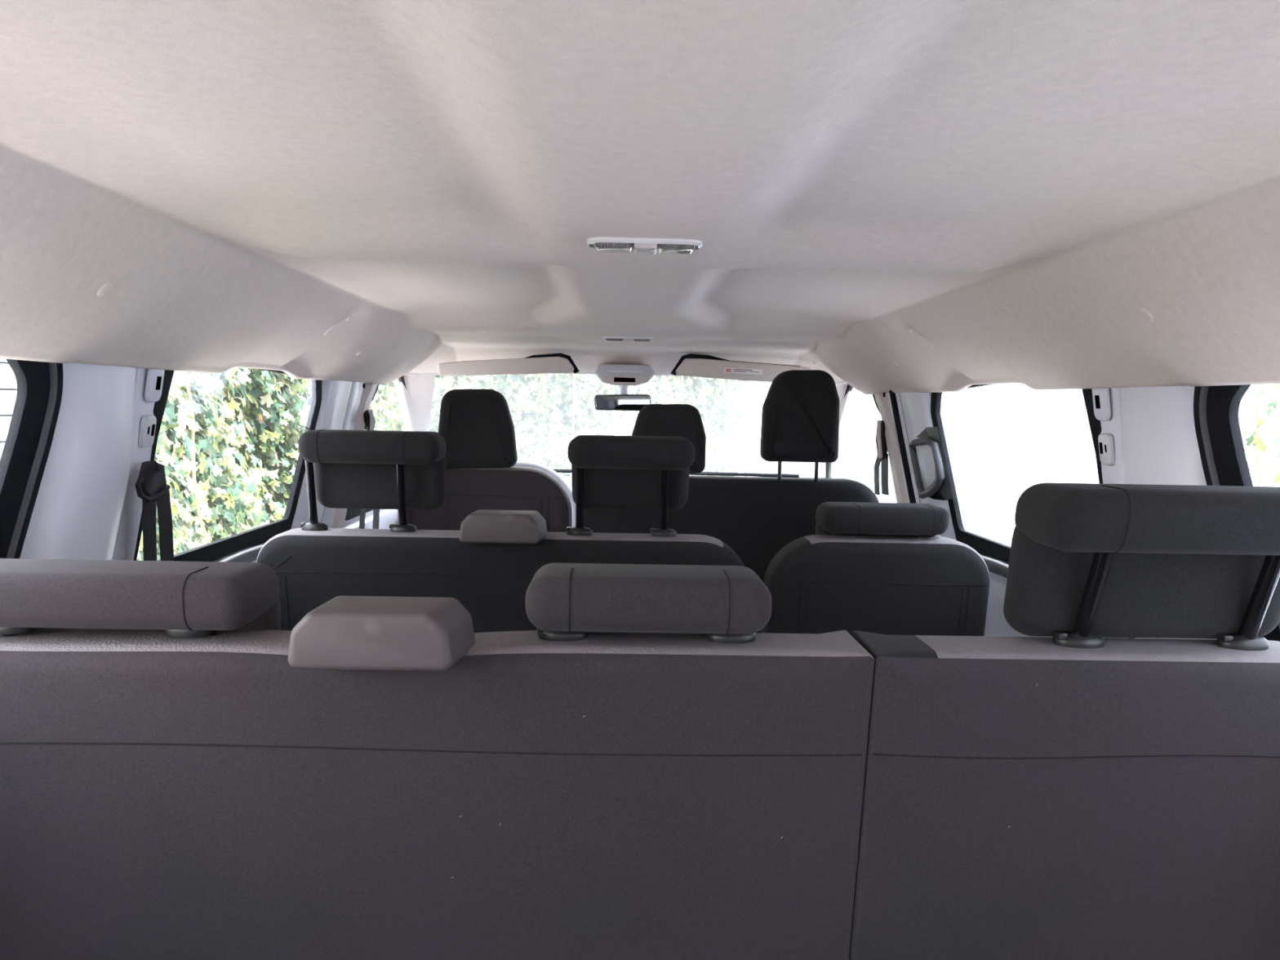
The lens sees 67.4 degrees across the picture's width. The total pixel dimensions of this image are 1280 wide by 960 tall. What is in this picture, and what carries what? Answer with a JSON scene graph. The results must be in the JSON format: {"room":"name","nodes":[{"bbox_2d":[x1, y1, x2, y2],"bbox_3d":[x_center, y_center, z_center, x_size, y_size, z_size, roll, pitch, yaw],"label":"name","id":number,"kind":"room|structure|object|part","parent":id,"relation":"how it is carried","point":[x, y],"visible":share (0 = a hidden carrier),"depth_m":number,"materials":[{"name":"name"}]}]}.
{"room":"vehicle interior","nodes":[
{"label":"vehicle interior","id":0,"kind":"room"},
{"bbox_2d":[19,380,398,562],"bbox_3d":[-0.792,0.299,1.802,0.129,1.500,4.320,1,4,-1],"label":"wall","id":1,"kind":"structure","parent":0,"point":[387,517],"depth_m":2.77,"materials":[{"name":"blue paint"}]},
{"bbox_2d":[0,359,62,558],"bbox_3d":[-0.752,0.043,0.561,0.092,0.524,1.367,1,4,-1],"label":"window","id":2,"kind":"structure","parent":1,"relation":"in","point":[29,437],"depth_m":1.18,"materials":[{"name":"black rubber"}]},
{"bbox_2d":[21,362,164,560],"bbox_3d":[-0.769,0.018,1.351,0.088,0.450,0.313,1,4,-1],"label":"pillar","id":3,"kind":"structure","parent":1,"relation":"attached to","point":[88,506],"depth_m":1.31,"materials":[{"name":"blue paint"}]},
{"bbox_2d":[135,460,173,560],"bbox_3d":[-0.750,0.186,1.494,0.046,0.441,0.204,-1,5,-24],"label":"belt","id":4,"kind":"object","parent":3,"relation":"hanging from","point":[151,486],"visible":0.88,"depth_m":1.44,"materials":[{"name":"black fabric"}]},
{"bbox_2d":[133,368,321,561],"bbox_3d":[-0.782,-0.051,1.891,0.078,0.441,0.859,1,4,-1],"label":"window","id":5,"kind":"structure","parent":1,"relation":"in","point":[211,552],"depth_m":1.97,"materials":[{"name":"black rubber"}]},
{"bbox_3d":[-0.807,0.166,1.902,0.032,0.042,0.901,1,4,-1],"label":"sill trim","id":6,"kind":"part","parent":1,"relation":"part of","materials":[{"name":"grey"}]},
{"bbox_2d":[290,380,377,529],"bbox_3d":[-0.792,-0.050,2.499,0.106,0.530,0.577,1,4,-1],"label":"pillar","id":7,"kind":"structure","parent":1,"relation":"attached to","point":[344,404],"depth_m":2.45,"materials":[{"name":"blue paint"}]},
{"bbox_3d":[-0.794,-0.052,2.664,0.057,0.510,0.251,3,5,22],"label":"edge trim","id":8,"kind":"part","parent":7,"relation":"part of","materials":[{"name":"grey plastic"}]},
{"bbox_2d":[359,408,379,528],"bbox_3d":[-0.797,0.017,2.816,0.064,0.450,0.364,0,4,-11],"label":"belt","id":9,"kind":"object","parent":7,"relation":"attached to","point":[369,419],"visible":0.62,"depth_m":2.79,"materials":[{"name":"black fabric"}]},
{"bbox_3d":[-0.838,0.622,1.826,0.050,0.850,4.320,1,4,-1],"label":"panel","id":10,"kind":"part","parent":1,"relation":"part of","materials":[{"name":"white paint"}]},
{"bbox_2d":[345,375,406,519],"bbox_3d":[-0.806,-0.157,3.149,0.084,0.481,1.004,1,4,-1],"label":"window","id":11,"kind":"structure","parent":1,"relation":"in","point":[351,513],"depth_m":2.80,"materials":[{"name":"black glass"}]},
{"bbox_2d":[393,373,435,431],"bbox_3d":[-0.768,-0.203,3.441,0.145,0.440,0.878,1,4,-6],"label":"pillar","id":12,"kind":"structure","parent":1,"relation":"attached to","point":[415,401],"depth_m":3.28,"materials":[{"name":"white plastic"}]},
{"bbox_2d":[552,469,799,488],"bbox_3d":[-0.065,0.142,3.701,1.560,0.354,0.600,1,4,-1],"label":"dashboard","id":13,"kind":"object","parent":1,"relation":"attached to","point":[568,478],"visible":0.06,"depth_m":3.85,"materials":[{"name":"grey plastic"}]},
{"bbox_2d":[513,460,575,527],"bbox_3d":[-0.420,0.126,3.251,0.430,0.376,0.231,1,4,-1],"label":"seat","id":14,"kind":"object","parent":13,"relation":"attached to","point":[519,463],"visible":0.11,"depth_m":3.31,"materials":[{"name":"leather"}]},
{"bbox_2d":[0,0,1279,395],"bbox_3d":[-0.008,-0.243,1.451,1.466,0.185,3.650,1,4,-1],"label":"ceiling","id":15,"kind":"structure","parent":0,"point":[896,196],"depth_m":0.91,"materials":[{"name":"beige fabric"}]},
{"bbox_2d":[437,353,579,376],"bbox_3d":[-0.416,-0.366,3.049,0.447,0.079,0.051,1,4,-1],"label":"sun visor","id":16,"kind":"object","parent":15,"relation":"attached to","point":[552,363],"visible":1,"depth_m":3.04,"materials":[{"name":"fabric"}]},
{"bbox_2d":[595,364,654,386],"bbox_3d":[-0.049,-0.340,3.109,0.191,0.066,0.108,1,4,-1],"label":"console","id":17,"kind":"object","parent":15,"relation":"attached to","point":[610,374],"visible":1,"depth_m":3.06,"materials":[{"name":"grey plastic"}]},
{"bbox_2d":[594,385,651,410],"bbox_3d":[-0.058,-0.281,3.169,0.192,0.105,0.071,1,4,-8],"label":"mirror","id":18,"kind":"object","parent":17,"relation":"attached to","point":[623,401],"visible":0.76,"depth_m":3.14,"materials":[{"name":"grey plastic"}]},
{"bbox_3d":[-0.055,-0.254,3.136,0.181,0.048,0.002,1,4,-8],"label":"glass","id":19,"kind":"part","parent":18,"relation":"part of","materials":[{"name":"grey mirror"}]},
{"bbox_3d":[-0.053,-0.297,3.177,0.040,0.074,0.053,1,4,-1],"label":"stem","id":20,"kind":"part","parent":18,"relation":"part of","materials":[{"name":"white plastic"}]},
{"bbox_2d":[602,336,653,342],"bbox_3d":[-0.033,-0.387,2.638,0.140,0.014,0.045,1,4,-1],"label":"recessed light","id":21,"kind":"object","parent":15,"relation":"in","point":[607,338],"visible":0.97,"depth_m":2.62,"materials":[{"name":"white plastic"}]},
{"bbox_2d":[623,338,633,342],"bbox_3d":[-0.032,-0.385,2.638,0.026,0.010,0.037,1,4,-1],"label":"switch","id":22,"kind":"object","parent":21,"relation":"attached to","point":[624,340],"depth_m":2.62,"materials":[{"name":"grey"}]},
{"bbox_2d":[586,236,702,255],"bbox_3d":[0.005,-0.270,1.108,0.134,0.014,0.052,1,4,-1],"label":"recessed light","id":23,"kind":"object","parent":15,"relation":"in","point":[645,246],"visible":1,"depth_m":1.09,"materials":[{"name":"white plastic"}]},
{"bbox_2d":[633,243,657,255],"bbox_3d":[0.006,-0.268,1.108,0.026,0.010,0.044,1,4,-1],"label":"switch","id":24,"kind":"object","parent":23,"relation":"attached to","point":[645,249],"depth_m":1.09,"materials":[{"name":"grey plastic"}]},
{"bbox_2d":[670,353,811,382],"bbox_3d":[0.332,-0.354,3.064,0.468,0.088,0.052,1,4,-1],"label":"sun visor","id":25,"kind":"object","parent":15,"relation":"attached to","point":[689,365],"visible":0.76,"depth_m":3.05,"materials":[{"name":"fabric"}]},
{"bbox_2d":[725,368,731,372],"bbox_3d":[0.281,-0.348,3.047,0.017,0.012,0.006,1,4,-1],"label":"print","id":26,"kind":"object","parent":25,"relation":"on","point":[727,370],"depth_m":3.05,"materials":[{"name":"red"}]},
{"bbox_2d":[817,392,1135,638],"bbox_3d":[0.740,0.327,1.836,0.129,1.500,4.320,1,4,-1],"label":"wall","id":27,"kind":"structure","parent":0,"point":[996,624],"depth_m":2.07,"materials":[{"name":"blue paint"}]},
{"bbox_2d":[818,383,857,477],"bbox_3d":[0.662,-0.178,3.473,0.145,0.440,0.878,1,4,4],"label":"pillar","id":28,"kind":"structure","parent":27,"relation":"attached to","point":[846,402],"depth_m":3.29,"materials":[{"name":"white plastic"}]},
{"bbox_2d":[825,383,879,478],"bbox_3d":[0.711,-0.130,3.183,0.084,0.481,1.004,1,4,-1],"label":"window","id":29,"kind":"structure","parent":27,"relation":"in","point":[849,388],"depth_m":3.62,"materials":[{"name":"clear glass"}]},
{"bbox_2d":[874,390,956,540],"bbox_3d":[0.721,-0.023,2.533,0.106,0.530,0.577,1,4,-1],"label":"pillar","id":30,"kind":"structure","parent":27,"relation":"attached to","point":[905,415],"depth_m":2.55,"materials":[{"name":"blue paint"}]},
{"bbox_2d":[874,420,888,495],"bbox_3d":[0.707,-0.061,2.800,0.043,0.228,0.254,2,4,13],"label":"belt","id":31,"kind":"object","parent":30,"relation":"attached to","point":[881,443],"visible":0.99,"depth_m":2.75,"materials":[{"name":"black fabric"}]},
{"bbox_3d":[0.716,-0.025,2.697,0.057,0.510,0.251,-1,5,-25],"label":"edge trim","id":32,"kind":"part","parent":30,"relation":"part of","materials":[{"name":"grey plastic"}]},
{"bbox_2d":[908,426,953,500],"bbox_3d":[0.693,-0.038,2.293,0.072,0.182,0.323,1,4,-1],"label":"handle","id":33,"kind":"object","parent":30,"relation":"attached to","point":[928,464],"visible":1,"depth_m":2.29,"materials":[{"name":"grey plastic"}]},
{"bbox_3d":[0.701,-0.038,2.251,0.056,0.175,0.239,1,4,-1],"label":"handle plate","id":34,"kind":"part","parent":33,"relation":"part of","materials":[{"name":"grey plastic"}]},
{"bbox_2d":[930,383,1102,562],"bbox_3d":[0.738,-0.024,1.925,0.078,0.441,0.859,1,4,-1],"label":"window","id":35,"kind":"structure","parent":27,"relation":"in","point":[983,545],"depth_m":2.16,"materials":[{"name":"black rubber"}]},
{"bbox_3d":[0.773,0.651,1.861,0.050,0.850,4.320,1,4,-1],"label":"panel","id":36,"kind":"part","parent":27,"relation":"part of","materials":[{"name":"grey plastic"}]},
{"bbox_3d":[0.756,0.194,1.936,0.032,0.042,0.901,1,4,-1],"label":"sill trim","id":37,"kind":"part","parent":27,"relation":"part of","materials":[{"name":"grey plastic"}]},
{"bbox_2d":[1092,385,1216,639],"bbox_3d":[0.748,0.045,1.385,0.088,0.450,0.313,1,4,-1],"label":"pillar","id":38,"kind":"structure","parent":27,"relation":"attached to","point":[1148,435],"depth_m":1.35,"materials":[{"name":"blue paint"}]},
{"bbox_2d":[1193,384,1279,641],"bbox_3d":[0.764,0.070,0.595,0.092,0.524,1.367,1,4,-1],"label":"window","id":39,"kind":"structure","parent":27,"relation":"in","point":[1215,408],"depth_m":1.21,"materials":[{"name":"black plastic"}]},
{"bbox_3d":[-0.041,1.070,1.886,1.700,0.020,4.340,1,4,-1],"label":"floor","id":40,"kind":"structure","parent":0,"visible":0},
{"bbox_2d":[0,558,874,959],"bbox_3d":[-0.283,0.583,1.273,1.001,1.033,0.689,1,4,-1],"label":"seat","id":41,"kind":"object","parent":40,"relation":"on","point":[643,771],"visible":1,"depth_m":0.97,"materials":[{"name":"grey fabric"}]},
{"bbox_3d":[-0.249,0.149,0.938,0.164,0.056,0.085,1,4,-1],"label":"fold handle","id":42,"kind":"part","parent":41,"relation":"part of","materials":[{"name":"grey plastic"}]},
{"bbox_2d":[397,388,572,532],"bbox_3d":[-0.473,0.332,3.135,0.515,1.244,0.680,1,4,-1],"label":"seat","id":43,"kind":"object","parent":40,"relation":"on","point":[477,427],"visible":0.4,"depth_m":2.81,"materials":[{"name":"grey fabric"}]},
{"bbox_3d":[-0.467,0.299,2.886,0.503,0.668,0.118,1,4,-1],"label":"panel","id":44,"kind":"part","parent":43,"relation":"part of","materials":[{"name":"grey fabric"}]},
{"bbox_2d":[256,429,744,632],"bbox_3d":[-0.278,0.459,2.176,0.967,1.145,0.690,1,4,-1],"label":"seat","id":45,"kind":"object","parent":40,"relation":"on","point":[489,565],"visible":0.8,"depth_m":1.86,"materials":[{"name":"black fabric"}]},
{"bbox_3d":[-0.640,0.032,1.874,0.015,0.179,0.055,1,4,-1],"label":"post","id":46,"kind":"part","parent":45,"relation":"part of","materials":[{"name":"black"}]},
{"bbox_3d":[-0.467,0.035,1.878,0.015,0.179,0.055,1,4,-1],"label":"post","id":47,"kind":"part","parent":45,"relation":"part of","materials":[{"name":"black metal"}]},
{"bbox_3d":[-0.272,0.410,1.924,0.957,0.601,0.106,1,4,-1],"label":"panel","id":48,"kind":"part","parent":45,"relation":"part of","materials":[{"name":"black fabric"}]},
{"bbox_3d":[-0.260,0.089,1.840,0.161,0.057,0.075,1,4,-1],"label":"fold handle","id":49,"kind":"part","parent":45,"relation":"part of","materials":[{"name":"grey plastic"}]},
{"bbox_3d":[-0.119,0.042,1.885,0.015,0.178,0.055,1,4,-1],"label":"post","id":50,"kind":"part","parent":45,"relation":"part of","materials":[{"name":"black metal"}]},
{"bbox_3d":[0.048,0.044,1.889,0.015,0.178,0.055,1,4,-1],"label":"post","id":51,"kind":"part","parent":45,"relation":"part of","materials":[{"name":"black metal"}]},
{"bbox_2d":[582,369,879,632],"bbox_3d":[0.263,0.308,3.155,0.913,1.317,0.708,1,4,-1],"label":"seat","id":52,"kind":"object","parent":40,"relation":"on","point":[756,517],"visible":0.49,"depth_m":2.85,"materials":[{"name":"black fabric"}]},
{"bbox_3d":[0.268,0.320,2.922,0.901,0.649,0.115,1,4,-1],"label":"panel","id":53,"kind":"part","parent":52,"relation":"part of","materials":[{"name":"black fabric"}]},
{"bbox_3d":[0.415,-0.029,2.855,0.012,0.112,0.012,1,4,-1],"label":"post","id":54,"kind":"part","parent":52,"relation":"part of","materials":[{"name":"black"}]},
{"bbox_3d":[0.525,-0.027,2.858,0.012,0.112,0.012,1,4,-1],"label":"post","id":55,"kind":"part","parent":52,"relation":"part of","materials":[{"name":"black"}]},
{"bbox_2d":[760,502,990,635],"bbox_3d":[0.462,0.534,2.218,0.442,1.017,0.648,1,4,-1],"label":"seat","id":56,"kind":"object","parent":40,"relation":"on","point":[882,568],"visible":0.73,"depth_m":1.88,"materials":[{"name":"black fabric"}]},
{"bbox_3d":[0.470,0.421,1.941,0.432,0.605,0.106,1,4,-1],"label":"panel","id":57,"kind":"part","parent":56,"relation":"part of","materials":[{"name":"black fabric"}]},
{"bbox_2d":[848,482,1279,959],"bbox_3d":[0.473,0.548,1.285,0.508,1.132,0.692,1,4,-1],"label":"seat","id":58,"kind":"object","parent":40,"relation":"on","point":[1076,793],"visible":0.94,"depth_m":0.99,"materials":[{"name":"grey fabric"}]},
{"bbox_3d":[0.477,0.483,1.031,0.503,0.619,0.111,1,4,-1],"label":"panel","id":59,"kind":"part","parent":58,"relation":"part of","materials":[{"name":"grey fabric"}]},
{"bbox_3d":[0.463,0.121,0.984,0.018,0.154,0.076,1,4,-1],"label":"post","id":60,"kind":"part","parent":58,"relation":"part of","materials":[{"name":"black metal"}]},
{"bbox_3d":[0.638,0.124,0.988,0.018,0.154,0.076,1,4,-1],"label":"post","id":61,"kind":"part","parent":58,"relation":"part of","materials":[{"name":"black metal"}]},
{"label":"outside","id":62,"kind":"structure","parent":0,"visible":0},
{"bbox_2d":[723,462,764,476],"bbox_3d":[-0.115,1.320,4.111,40.000,0.040,50.000,1,4,-1],"label":"ground","id":63,"kind":"structure","parent":62,"point":[757,468],"depth_m":26.42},
{"bbox_2d":[0,358,17,458],"bbox_3d":[-2.428,0.065,2.362,0.054,2.616,3.200,1,4,-1],"label":"roller door","id":64,"kind":"structure","parent":63,"relation":"on","point":[8,386],"depth_m":3.67,"materials":[{"name":"white metal"}]},
{"bbox_2d":[136,367,404,560],"bbox_3d":[-2.496,-0.349,6.794,1.150,2.769,5.602,1,4,-1],"label":"ivy hedge","id":65,"kind":"object","parent":63,"relation":"on","point":[227,447],"visible":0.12,"depth_m":5.50,"materials":[{"name":"green plant"}]},
{"bbox_3d":[-2.164,-0.001,4.706,0.064,1.008,0.490,1,4,-6],"label":"stem","id":66,"kind":"part","parent":65,"relation":"part of","materials":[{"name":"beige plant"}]},
{"bbox_2d":[382,373,750,476],"bbox_3d":[-1.668,-0.730,10.571,5.708,2.989,1.644,1,4,-1],"label":"shrub border","id":67,"kind":"object","parent":63,"relation":"on","point":[548,411],"visible":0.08,"depth_m":10.39,"materials":[{"name":"green plant"}]},
{"bbox_2d":[764,382,861,481],"bbox_3d":[1.752,-0.903,9.698,0.900,3.600,0.300,1,4,-1],"label":"gate pillar","id":68,"kind":"structure","parent":63,"relation":"on","point":[846,464],"depth_m":9.60,"materials":[{"name":"white"}]},
{"bbox_2d":[857,382,1279,546],"bbox_3d":[2.496,-1.110,3.378,0.300,5.000,16.600,1,4,-1],"label":"wall","id":69,"kind":"structure","parent":63,"relation":"on","point":[1003,440],"depth_m":5.91,"materials":[{"name":"white"}]},
{"bbox_2d":[1240,383,1279,486],"bbox_3d":[2.217,0.422,3.267,0.149,1.953,0.690,1,4,-1],"label":"climbing plant","id":70,"kind":"object","parent":63,"relation":"on","point":[1258,444],"visible":0.09,"depth_m":3.43,"materials":[{"name":"green plant"}]},
{"bbox_3d":[2.251,0.406,3.489,0.016,1.951,0.211,1,4,-1],"label":"stem","id":71,"kind":"part","parent":70,"relation":"part of","materials":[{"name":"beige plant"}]}
]}

